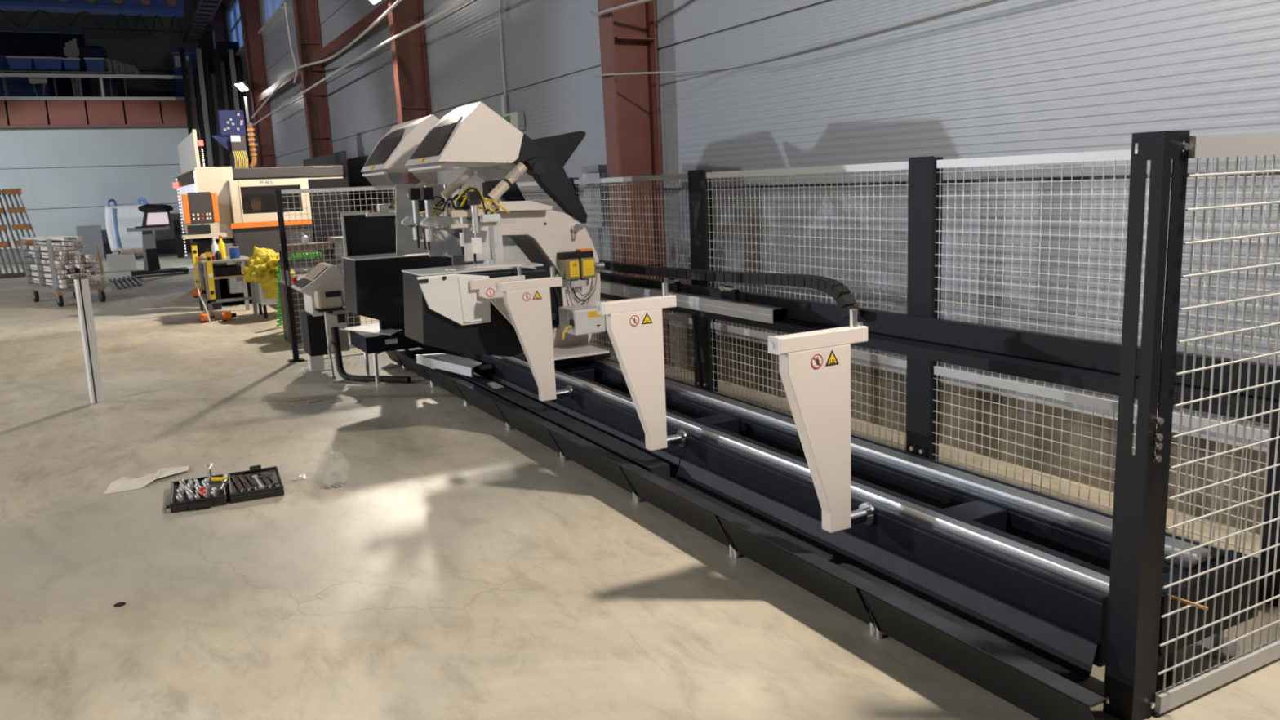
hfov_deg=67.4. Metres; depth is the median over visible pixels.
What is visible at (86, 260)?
bar
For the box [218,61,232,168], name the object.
metal profile
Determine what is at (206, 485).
bit
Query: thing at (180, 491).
bit
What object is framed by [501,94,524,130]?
box
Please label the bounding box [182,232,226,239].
shelf
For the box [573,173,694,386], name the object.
mesh panel
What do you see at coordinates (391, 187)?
mesh panel
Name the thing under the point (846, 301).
chain
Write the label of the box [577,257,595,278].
electrical box
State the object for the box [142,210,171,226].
monitor
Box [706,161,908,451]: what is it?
mesh panel
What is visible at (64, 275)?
bar
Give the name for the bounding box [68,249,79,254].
bar
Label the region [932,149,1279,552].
mesh panel
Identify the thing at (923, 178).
fence post
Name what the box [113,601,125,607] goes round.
stain
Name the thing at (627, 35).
steel column
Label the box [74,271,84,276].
bar
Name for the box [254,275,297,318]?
chair
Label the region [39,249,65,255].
bar
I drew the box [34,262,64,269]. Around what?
bar
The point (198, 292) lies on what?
cable
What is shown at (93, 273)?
bar
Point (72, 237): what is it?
bar
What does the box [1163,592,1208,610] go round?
wooden stick
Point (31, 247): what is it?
bar
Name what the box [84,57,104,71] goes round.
tub
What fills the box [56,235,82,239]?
bar
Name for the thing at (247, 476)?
wrench
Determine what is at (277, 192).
fence post
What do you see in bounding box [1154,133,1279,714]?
end panel
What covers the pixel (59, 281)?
bar
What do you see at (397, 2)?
cable
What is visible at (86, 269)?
bar
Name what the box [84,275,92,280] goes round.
bar
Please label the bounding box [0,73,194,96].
railing
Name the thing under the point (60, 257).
bar
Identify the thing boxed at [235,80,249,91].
floodlight
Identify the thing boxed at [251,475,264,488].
wrench
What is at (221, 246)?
bottle
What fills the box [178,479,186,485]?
bit
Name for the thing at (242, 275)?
shelf
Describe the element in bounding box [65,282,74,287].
bar
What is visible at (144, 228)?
shelf
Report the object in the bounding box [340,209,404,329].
enclosure
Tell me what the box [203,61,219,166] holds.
metal profile
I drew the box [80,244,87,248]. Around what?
bar
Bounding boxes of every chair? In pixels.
[26,72,47,96]
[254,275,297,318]
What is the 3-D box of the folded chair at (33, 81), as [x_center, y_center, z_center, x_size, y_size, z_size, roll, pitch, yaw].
[-17.876,-8.143,28.528,0.500,0.753,0.050,-8,12,-28]
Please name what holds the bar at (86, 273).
on the bar at (90, 278)
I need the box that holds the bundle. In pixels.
[63,38,82,96]
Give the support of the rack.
on the floor
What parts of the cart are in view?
post, rail, post, post, post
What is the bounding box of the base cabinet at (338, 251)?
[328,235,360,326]
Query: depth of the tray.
5.81 m
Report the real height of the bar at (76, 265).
0.059 m
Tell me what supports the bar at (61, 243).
on the bar at (65, 248)
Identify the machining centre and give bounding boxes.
[173,128,350,311]
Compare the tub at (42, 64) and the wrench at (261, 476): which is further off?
the tub at (42, 64)
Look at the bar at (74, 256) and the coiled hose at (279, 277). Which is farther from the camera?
the bar at (74, 256)
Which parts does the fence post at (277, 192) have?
foot plate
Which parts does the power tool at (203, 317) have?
motor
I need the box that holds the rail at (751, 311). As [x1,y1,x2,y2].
[600,280,782,323]
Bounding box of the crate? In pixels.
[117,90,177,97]
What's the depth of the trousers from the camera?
12.76 m
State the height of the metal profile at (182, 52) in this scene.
5.926 m
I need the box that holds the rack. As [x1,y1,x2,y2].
[0,188,39,278]
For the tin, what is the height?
0.162 m
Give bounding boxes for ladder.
[182,0,222,43]
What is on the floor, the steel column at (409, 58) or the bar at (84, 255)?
the steel column at (409, 58)
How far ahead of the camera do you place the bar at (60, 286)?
15.78 m
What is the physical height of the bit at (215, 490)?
0.022 m
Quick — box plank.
[0,55,54,57]
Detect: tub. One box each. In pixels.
[5,56,33,71]
[31,56,62,71]
[62,57,80,71]
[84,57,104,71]
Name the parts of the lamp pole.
stem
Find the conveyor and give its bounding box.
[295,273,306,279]
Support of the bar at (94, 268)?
on the bar at (93, 273)
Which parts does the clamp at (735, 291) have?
knob, lever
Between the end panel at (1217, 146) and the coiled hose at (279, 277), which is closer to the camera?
the end panel at (1217, 146)
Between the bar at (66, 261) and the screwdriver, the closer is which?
the screwdriver
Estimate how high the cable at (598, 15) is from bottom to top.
0.151 m
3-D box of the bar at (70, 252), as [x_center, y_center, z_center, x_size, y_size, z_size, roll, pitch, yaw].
[-9.705,-1.806,16.015,1.400,0.060,0.062,8,14,43]
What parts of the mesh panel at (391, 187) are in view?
rail, rail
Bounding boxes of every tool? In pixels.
[192,288,206,297]
[198,490,207,496]
[200,312,214,323]
[222,311,236,321]
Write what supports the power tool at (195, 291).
hanging from the table at (206, 300)
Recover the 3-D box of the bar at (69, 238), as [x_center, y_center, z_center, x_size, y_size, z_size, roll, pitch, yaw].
[-9.791,-2.037,16.042,1.550,0.062,0.060,8,14,43]
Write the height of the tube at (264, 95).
0.170 m
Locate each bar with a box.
[28,249,57,255]
[29,245,58,250]
[29,262,61,269]
[31,254,58,260]
[31,267,61,274]
[31,271,63,279]
[33,277,65,284]
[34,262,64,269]
[34,280,66,288]
[35,236,67,240]
[35,258,64,264]
[38,240,68,245]
[39,235,71,240]
[39,245,63,250]
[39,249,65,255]
[40,244,74,249]
[40,254,65,259]
[44,272,66,278]
[45,262,71,268]
[47,268,66,274]
[48,235,75,239]
[51,240,74,245]
[52,245,68,250]
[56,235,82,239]
[58,259,68,263]
[61,273,75,278]
[62,268,74,272]
[64,250,74,254]
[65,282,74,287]
[66,240,78,244]
[66,272,77,277]
[67,258,80,263]
[67,259,74,263]
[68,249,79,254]
[68,254,79,258]
[71,244,81,248]
[71,263,84,268]
[72,267,84,271]
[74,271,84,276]
[74,271,90,275]
[79,262,89,266]
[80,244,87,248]
[80,253,92,257]
[80,257,91,262]
[82,257,95,262]
[82,267,92,271]
[84,266,97,271]
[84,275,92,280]
[85,275,97,279]
[89,262,99,266]
[90,271,99,275]
[92,280,100,284]
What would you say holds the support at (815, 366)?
attached to the bed
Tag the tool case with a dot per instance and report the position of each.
(230, 492)
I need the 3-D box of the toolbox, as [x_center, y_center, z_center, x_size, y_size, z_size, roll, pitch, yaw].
[-5.707,-1.238,13.233,0.330,0.119,0.450,-8,12,-28]
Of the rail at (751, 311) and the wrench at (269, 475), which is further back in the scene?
the rail at (751, 311)
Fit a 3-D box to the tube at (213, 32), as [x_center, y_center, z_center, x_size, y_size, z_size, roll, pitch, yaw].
[-12.760,-6.621,29.262,0.070,6.605,0.570,-1,11,9]
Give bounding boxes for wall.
[0,0,213,264]
[223,0,1279,534]
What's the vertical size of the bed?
0.390 m
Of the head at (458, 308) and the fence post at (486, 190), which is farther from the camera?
the fence post at (486, 190)
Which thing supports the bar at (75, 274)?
on the bar
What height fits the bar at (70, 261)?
0.058 m
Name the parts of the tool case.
handle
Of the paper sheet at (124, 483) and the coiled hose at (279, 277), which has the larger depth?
the coiled hose at (279, 277)
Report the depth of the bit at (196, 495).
5.09 m
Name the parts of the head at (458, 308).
pad rod, clamp arm, pad rod, chip box lid, pad rod, name plate, motor, panel, frame plate, blade, lever arm, fin plate, plate, regulator knob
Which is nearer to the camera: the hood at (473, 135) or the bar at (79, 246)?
the hood at (473, 135)
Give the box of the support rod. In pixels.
[691,315,703,388]
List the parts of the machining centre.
raised lid, panel, operator panel, grey door, door frame, panel, panel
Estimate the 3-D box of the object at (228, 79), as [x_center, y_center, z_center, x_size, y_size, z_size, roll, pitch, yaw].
[-11.781,-5.734,28.100,0.130,5.230,1.340,-6,11,-19]
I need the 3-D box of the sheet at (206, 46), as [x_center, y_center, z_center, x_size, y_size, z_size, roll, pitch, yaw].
[-12.863,-6.678,30.142,1.150,6.400,0.040,-8,12,-28]
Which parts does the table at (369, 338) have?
leg, plate, leg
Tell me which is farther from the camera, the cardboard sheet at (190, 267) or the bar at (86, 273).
the cardboard sheet at (190, 267)
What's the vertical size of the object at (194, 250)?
0.680 m
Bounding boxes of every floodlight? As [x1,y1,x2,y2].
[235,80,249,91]
[369,0,381,4]
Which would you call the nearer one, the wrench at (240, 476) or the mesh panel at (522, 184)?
the wrench at (240, 476)
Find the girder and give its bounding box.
[0,0,185,17]
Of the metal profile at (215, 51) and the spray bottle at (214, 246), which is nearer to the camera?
the spray bottle at (214, 246)
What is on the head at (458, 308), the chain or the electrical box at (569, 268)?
the electrical box at (569, 268)
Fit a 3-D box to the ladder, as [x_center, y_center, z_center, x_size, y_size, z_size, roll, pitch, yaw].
[-13.129,-10.696,29.089,0.550,0.100,14.000,-8,12,-28]
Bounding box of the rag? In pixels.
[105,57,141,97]
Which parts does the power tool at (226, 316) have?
motor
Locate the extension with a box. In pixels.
[206,463,213,482]
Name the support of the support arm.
on the floor
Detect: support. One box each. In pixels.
[495,266,573,401]
[595,282,688,450]
[767,308,876,533]
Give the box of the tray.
[417,273,490,324]
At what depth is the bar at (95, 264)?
15.88 m
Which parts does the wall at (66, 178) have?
wall panel, wall panel, wall panel, wall panel, wall panel, wall panel, wall panel, wall panel, wall panel, wall panel, wall panel, wall panel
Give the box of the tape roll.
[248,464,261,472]
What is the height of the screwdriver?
0.026 m
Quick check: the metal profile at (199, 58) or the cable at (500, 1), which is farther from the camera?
the metal profile at (199, 58)
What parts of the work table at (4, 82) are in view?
leg, leg, leg, leg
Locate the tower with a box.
[211,110,257,168]
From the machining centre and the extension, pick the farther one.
the machining centre
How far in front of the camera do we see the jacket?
12.68 m
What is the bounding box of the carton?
[106,249,142,272]
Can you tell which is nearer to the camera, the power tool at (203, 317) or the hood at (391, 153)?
the hood at (391, 153)
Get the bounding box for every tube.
[212,31,224,159]
[257,65,301,102]
[309,0,388,66]
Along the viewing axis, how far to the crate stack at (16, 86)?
30.09 m
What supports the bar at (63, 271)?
on the bar at (64, 275)
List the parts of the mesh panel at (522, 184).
rail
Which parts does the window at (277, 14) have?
frame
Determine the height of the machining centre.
2.640 m
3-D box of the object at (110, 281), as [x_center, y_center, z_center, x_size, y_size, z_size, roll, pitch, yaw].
[-10.606,-1.525,19.278,0.045,0.050,2.600,-9,12,-30]
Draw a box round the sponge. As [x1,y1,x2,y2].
[198,253,205,259]
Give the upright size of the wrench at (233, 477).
0.012 m
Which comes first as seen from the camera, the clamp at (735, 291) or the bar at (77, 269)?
the clamp at (735, 291)
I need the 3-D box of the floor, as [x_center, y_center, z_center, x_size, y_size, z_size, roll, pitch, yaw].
[-10.212,-0.209,12.789,24.000,0.200,50.000,-8,12,-28]
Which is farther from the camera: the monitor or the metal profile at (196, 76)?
the metal profile at (196, 76)
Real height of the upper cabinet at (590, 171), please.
0.570 m
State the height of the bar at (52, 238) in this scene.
0.061 m
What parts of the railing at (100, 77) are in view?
handrail, railing post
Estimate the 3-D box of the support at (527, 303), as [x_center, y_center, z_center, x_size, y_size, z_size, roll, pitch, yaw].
[-0.643,-0.139,5.835,0.440,0.833,0.086,-8,12,-28]
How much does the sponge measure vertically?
0.096 m
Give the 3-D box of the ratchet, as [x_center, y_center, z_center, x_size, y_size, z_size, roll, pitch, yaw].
[-2.293,0.696,5.260,0.038,0.040,0.156,-4,11,-10]
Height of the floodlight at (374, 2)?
0.270 m
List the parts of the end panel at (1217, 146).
rail, rail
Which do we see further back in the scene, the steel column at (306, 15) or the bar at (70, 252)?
the steel column at (306, 15)
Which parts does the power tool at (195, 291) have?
motor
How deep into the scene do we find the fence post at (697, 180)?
6.81 m
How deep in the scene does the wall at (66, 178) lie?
29.76 m
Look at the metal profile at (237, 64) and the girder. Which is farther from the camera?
the metal profile at (237, 64)
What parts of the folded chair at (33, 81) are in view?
backrest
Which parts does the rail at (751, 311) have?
rail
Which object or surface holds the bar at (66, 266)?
on the bar at (69, 270)
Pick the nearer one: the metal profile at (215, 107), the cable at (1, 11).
the cable at (1, 11)
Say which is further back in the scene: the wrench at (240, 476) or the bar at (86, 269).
the bar at (86, 269)
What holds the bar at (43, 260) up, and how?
on the bar at (61, 265)
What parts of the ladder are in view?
rail, rail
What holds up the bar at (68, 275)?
on the bar
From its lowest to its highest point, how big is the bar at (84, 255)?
0.061 m
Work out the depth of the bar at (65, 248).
15.46 m
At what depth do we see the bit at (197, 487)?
5.22 m
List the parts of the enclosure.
panel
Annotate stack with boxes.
[0,56,50,96]
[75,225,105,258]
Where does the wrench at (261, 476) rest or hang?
in the tool case
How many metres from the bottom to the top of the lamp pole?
2.100 m
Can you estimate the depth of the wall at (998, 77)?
5.55 m
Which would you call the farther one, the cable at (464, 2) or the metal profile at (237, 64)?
the metal profile at (237, 64)
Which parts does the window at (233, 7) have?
sill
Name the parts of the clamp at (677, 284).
lever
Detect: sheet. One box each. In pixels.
[102,466,188,494]
[173,265,194,269]
[198,40,250,165]
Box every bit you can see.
[176,493,183,502]
[177,488,183,494]
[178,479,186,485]
[184,484,191,489]
[186,489,194,497]
[194,493,199,498]
[195,485,200,490]
[203,481,209,488]
[211,487,217,493]
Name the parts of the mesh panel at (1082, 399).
rail, rail, rail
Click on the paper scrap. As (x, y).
(301, 476)
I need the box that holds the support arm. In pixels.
[302,151,351,211]
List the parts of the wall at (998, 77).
wall panel, wall panel, wall panel, wall panel, wall panel, wall panel, wall panel, wall panel, wall panel, wall panel, wall panel, wall panel, wall panel, wall panel, wall panel, wall panel, wall panel, wall panel, wall panel, wall panel, wall panel, wall panel, wall panel, wall panel, wall panel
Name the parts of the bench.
leg, leg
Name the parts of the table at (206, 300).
leg, cross rail, leg, cross rail, leg, leg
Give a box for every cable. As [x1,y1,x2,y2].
[0,9,182,35]
[197,266,210,322]
[251,0,401,119]
[253,0,471,124]
[284,2,297,83]
[330,326,411,383]
[498,0,506,94]
[589,0,652,17]
[594,0,996,77]
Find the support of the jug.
on the bench
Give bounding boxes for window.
[227,0,244,56]
[257,0,287,34]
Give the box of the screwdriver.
[211,476,227,481]
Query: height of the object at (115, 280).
0.050 m
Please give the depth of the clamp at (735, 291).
6.08 m
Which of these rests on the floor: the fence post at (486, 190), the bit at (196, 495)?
the fence post at (486, 190)
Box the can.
[214,249,222,260]
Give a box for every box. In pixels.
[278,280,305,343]
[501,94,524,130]
[556,248,593,259]
[559,258,580,279]
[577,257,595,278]
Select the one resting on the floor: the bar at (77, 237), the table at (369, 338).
the table at (369, 338)
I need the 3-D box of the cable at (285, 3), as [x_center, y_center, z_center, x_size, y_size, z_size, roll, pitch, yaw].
[-6.906,-6.303,18.988,0.035,1.572,0.540,-8,12,-28]
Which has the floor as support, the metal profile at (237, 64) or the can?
the metal profile at (237, 64)
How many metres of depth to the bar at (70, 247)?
15.55 m
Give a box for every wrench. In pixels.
[229,475,243,492]
[236,474,250,490]
[244,474,257,488]
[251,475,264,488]
[258,474,271,487]
[266,473,278,485]
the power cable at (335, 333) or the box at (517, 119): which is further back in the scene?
the box at (517, 119)
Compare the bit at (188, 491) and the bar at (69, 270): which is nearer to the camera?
the bit at (188, 491)
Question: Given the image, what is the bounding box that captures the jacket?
[241,246,294,282]
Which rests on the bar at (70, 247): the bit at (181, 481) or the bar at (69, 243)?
the bar at (69, 243)
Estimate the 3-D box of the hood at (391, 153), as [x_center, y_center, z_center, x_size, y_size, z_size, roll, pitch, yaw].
[-1.567,-1.650,7.461,1.078,0.450,0.758,-8,12,-28]
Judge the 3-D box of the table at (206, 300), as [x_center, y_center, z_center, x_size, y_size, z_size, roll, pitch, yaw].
[-5.761,-1.018,13.383,0.620,0.800,1.000,-8,12,-28]
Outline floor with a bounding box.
[0,251,1279,719]
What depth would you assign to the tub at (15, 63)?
28.60 m
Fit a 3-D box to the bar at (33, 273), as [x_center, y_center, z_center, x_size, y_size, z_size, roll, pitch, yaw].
[-9.881,-1.410,15.968,1.550,0.058,0.060,8,14,43]
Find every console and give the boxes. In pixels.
[126,204,189,276]
[290,262,349,382]
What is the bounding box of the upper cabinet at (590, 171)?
[581,164,610,226]
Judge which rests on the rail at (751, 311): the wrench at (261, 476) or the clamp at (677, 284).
the clamp at (677, 284)
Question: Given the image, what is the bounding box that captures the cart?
[19,236,106,306]
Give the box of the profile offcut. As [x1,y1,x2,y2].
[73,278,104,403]
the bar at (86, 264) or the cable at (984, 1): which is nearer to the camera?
the cable at (984, 1)
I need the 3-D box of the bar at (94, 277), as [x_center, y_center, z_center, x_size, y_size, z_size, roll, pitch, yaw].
[-9.550,-1.423,16.357,1.550,0.063,0.065,8,14,43]
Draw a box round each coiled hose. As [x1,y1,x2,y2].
[275,262,282,326]
[290,252,322,261]
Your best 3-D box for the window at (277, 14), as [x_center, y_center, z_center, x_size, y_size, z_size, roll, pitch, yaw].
[-9.122,-9.219,23.695,0.300,1.670,3.800,-8,12,-28]
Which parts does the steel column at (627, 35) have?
plate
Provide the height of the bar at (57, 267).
0.060 m
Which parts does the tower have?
bracket plate, white plate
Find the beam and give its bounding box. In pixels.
[549,265,1279,607]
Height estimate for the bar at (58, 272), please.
0.063 m
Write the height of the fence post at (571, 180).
1.665 m
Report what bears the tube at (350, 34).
attached to the steel column at (306, 15)
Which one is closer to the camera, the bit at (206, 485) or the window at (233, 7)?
the bit at (206, 485)
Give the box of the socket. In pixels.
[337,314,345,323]
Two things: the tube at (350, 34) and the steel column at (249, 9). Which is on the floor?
the steel column at (249, 9)
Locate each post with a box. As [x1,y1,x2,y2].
[274,189,304,362]
[482,182,491,198]
[564,177,587,344]
[688,169,717,391]
[906,155,942,460]
[1102,130,1190,719]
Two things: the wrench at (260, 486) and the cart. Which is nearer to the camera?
the wrench at (260, 486)
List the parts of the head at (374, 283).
chip box lid, pad rod, clamp arm, pad rod, guard plate, panel, frame plate, lever arm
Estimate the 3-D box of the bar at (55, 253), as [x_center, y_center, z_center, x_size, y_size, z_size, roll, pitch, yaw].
[-9.915,-1.782,15.920,1.400,0.058,0.057,8,15,43]
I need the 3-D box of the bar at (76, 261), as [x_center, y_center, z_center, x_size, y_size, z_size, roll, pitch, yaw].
[-9.590,-1.663,16.034,1.250,0.062,0.060,8,14,43]
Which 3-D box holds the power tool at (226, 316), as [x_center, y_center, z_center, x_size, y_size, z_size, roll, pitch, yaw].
[-5.502,-0.586,12.846,0.170,0.125,0.107,-8,12,-28]
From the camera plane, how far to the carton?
23.08 m
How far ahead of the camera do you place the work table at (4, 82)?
29.05 m
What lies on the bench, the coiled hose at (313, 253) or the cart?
the coiled hose at (313, 253)
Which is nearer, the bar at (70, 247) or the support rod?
the support rod
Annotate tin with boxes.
[228,246,239,258]
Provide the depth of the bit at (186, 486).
5.25 m
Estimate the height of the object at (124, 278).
0.050 m
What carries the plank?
on the crate stack at (16, 86)
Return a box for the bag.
[105,197,155,258]
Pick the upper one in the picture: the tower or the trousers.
the tower
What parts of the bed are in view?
tray bracket, guide rail, guide rail, leg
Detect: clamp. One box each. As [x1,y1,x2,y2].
[663,277,680,293]
[719,284,739,302]
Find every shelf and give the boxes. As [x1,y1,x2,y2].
[126,226,169,231]
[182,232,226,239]
[203,271,244,279]
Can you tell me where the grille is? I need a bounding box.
[145,248,159,271]
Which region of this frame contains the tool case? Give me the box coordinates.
[165,466,284,513]
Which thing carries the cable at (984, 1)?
attached to the wall at (998, 77)
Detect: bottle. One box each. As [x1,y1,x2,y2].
[210,237,218,259]
[217,235,226,258]
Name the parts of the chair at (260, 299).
leg, leg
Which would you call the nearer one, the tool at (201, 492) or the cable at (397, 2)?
the tool at (201, 492)
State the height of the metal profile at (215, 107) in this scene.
5.230 m
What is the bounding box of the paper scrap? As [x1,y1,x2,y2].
[291,473,305,480]
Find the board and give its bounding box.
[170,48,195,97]
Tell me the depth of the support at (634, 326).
4.62 m
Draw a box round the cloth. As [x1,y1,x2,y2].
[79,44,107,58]
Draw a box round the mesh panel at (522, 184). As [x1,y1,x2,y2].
[497,181,564,213]
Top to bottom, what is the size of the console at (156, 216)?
1.574 m
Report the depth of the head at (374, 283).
7.36 m
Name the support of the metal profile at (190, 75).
on the floor
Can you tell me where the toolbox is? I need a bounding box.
[212,264,241,276]
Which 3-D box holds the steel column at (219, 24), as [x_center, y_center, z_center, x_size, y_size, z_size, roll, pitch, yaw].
[-13.932,-8.636,32.429,0.500,9.500,0.320,-8,12,-28]
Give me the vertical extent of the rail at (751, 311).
0.088 m
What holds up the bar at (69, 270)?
on the bar at (75, 274)
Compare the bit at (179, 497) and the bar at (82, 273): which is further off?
the bar at (82, 273)
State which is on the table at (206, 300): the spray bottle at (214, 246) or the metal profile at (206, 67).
the spray bottle at (214, 246)
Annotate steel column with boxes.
[208,0,228,41]
[238,0,275,167]
[292,0,332,158]
[386,0,436,184]
[597,0,672,368]
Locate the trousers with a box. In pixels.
[260,272,279,298]
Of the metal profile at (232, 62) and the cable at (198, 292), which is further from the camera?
the metal profile at (232, 62)
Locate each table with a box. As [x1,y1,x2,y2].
[0,70,113,96]
[197,255,258,321]
[338,323,428,385]
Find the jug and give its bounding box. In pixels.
[301,232,308,244]
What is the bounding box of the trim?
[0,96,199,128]
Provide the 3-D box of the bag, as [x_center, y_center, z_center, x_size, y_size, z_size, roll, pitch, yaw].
[-15.188,-3.929,28.578,1.254,1.764,1.220,-8,12,-28]
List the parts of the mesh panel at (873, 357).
rail, rail, rail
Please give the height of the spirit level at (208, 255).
0.710 m
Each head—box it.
[342,114,525,323]
[401,102,610,364]
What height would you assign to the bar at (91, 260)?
0.059 m
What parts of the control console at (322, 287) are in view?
button plate, desk leg, foot plate, pedestal post, caster post, panel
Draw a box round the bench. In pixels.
[277,241,341,281]
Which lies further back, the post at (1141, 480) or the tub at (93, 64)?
the tub at (93, 64)
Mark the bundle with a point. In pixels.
(71, 51)
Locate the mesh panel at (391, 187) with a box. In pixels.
[280,185,395,354]
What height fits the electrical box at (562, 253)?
0.060 m
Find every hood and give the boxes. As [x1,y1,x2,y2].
[360,114,514,176]
[404,102,523,166]
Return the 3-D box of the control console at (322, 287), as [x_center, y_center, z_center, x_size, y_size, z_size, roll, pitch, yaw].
[-2.849,-0.354,8.632,0.390,0.985,0.969,-8,12,-28]
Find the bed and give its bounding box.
[386,346,1262,719]
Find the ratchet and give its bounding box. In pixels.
[217,479,228,493]
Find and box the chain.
[599,259,859,319]
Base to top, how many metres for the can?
0.140 m
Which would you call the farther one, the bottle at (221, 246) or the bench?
the bottle at (221, 246)
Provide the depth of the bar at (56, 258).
15.73 m
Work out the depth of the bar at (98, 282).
15.97 m
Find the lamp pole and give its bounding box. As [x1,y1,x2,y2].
[244,96,257,156]
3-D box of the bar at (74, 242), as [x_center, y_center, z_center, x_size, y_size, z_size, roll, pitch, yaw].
[-9.585,-1.953,15.964,1.250,0.060,0.062,8,14,43]
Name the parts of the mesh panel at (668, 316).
rail, rail, rail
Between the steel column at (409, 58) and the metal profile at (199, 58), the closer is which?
the steel column at (409, 58)
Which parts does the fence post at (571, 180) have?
plate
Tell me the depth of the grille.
21.31 m

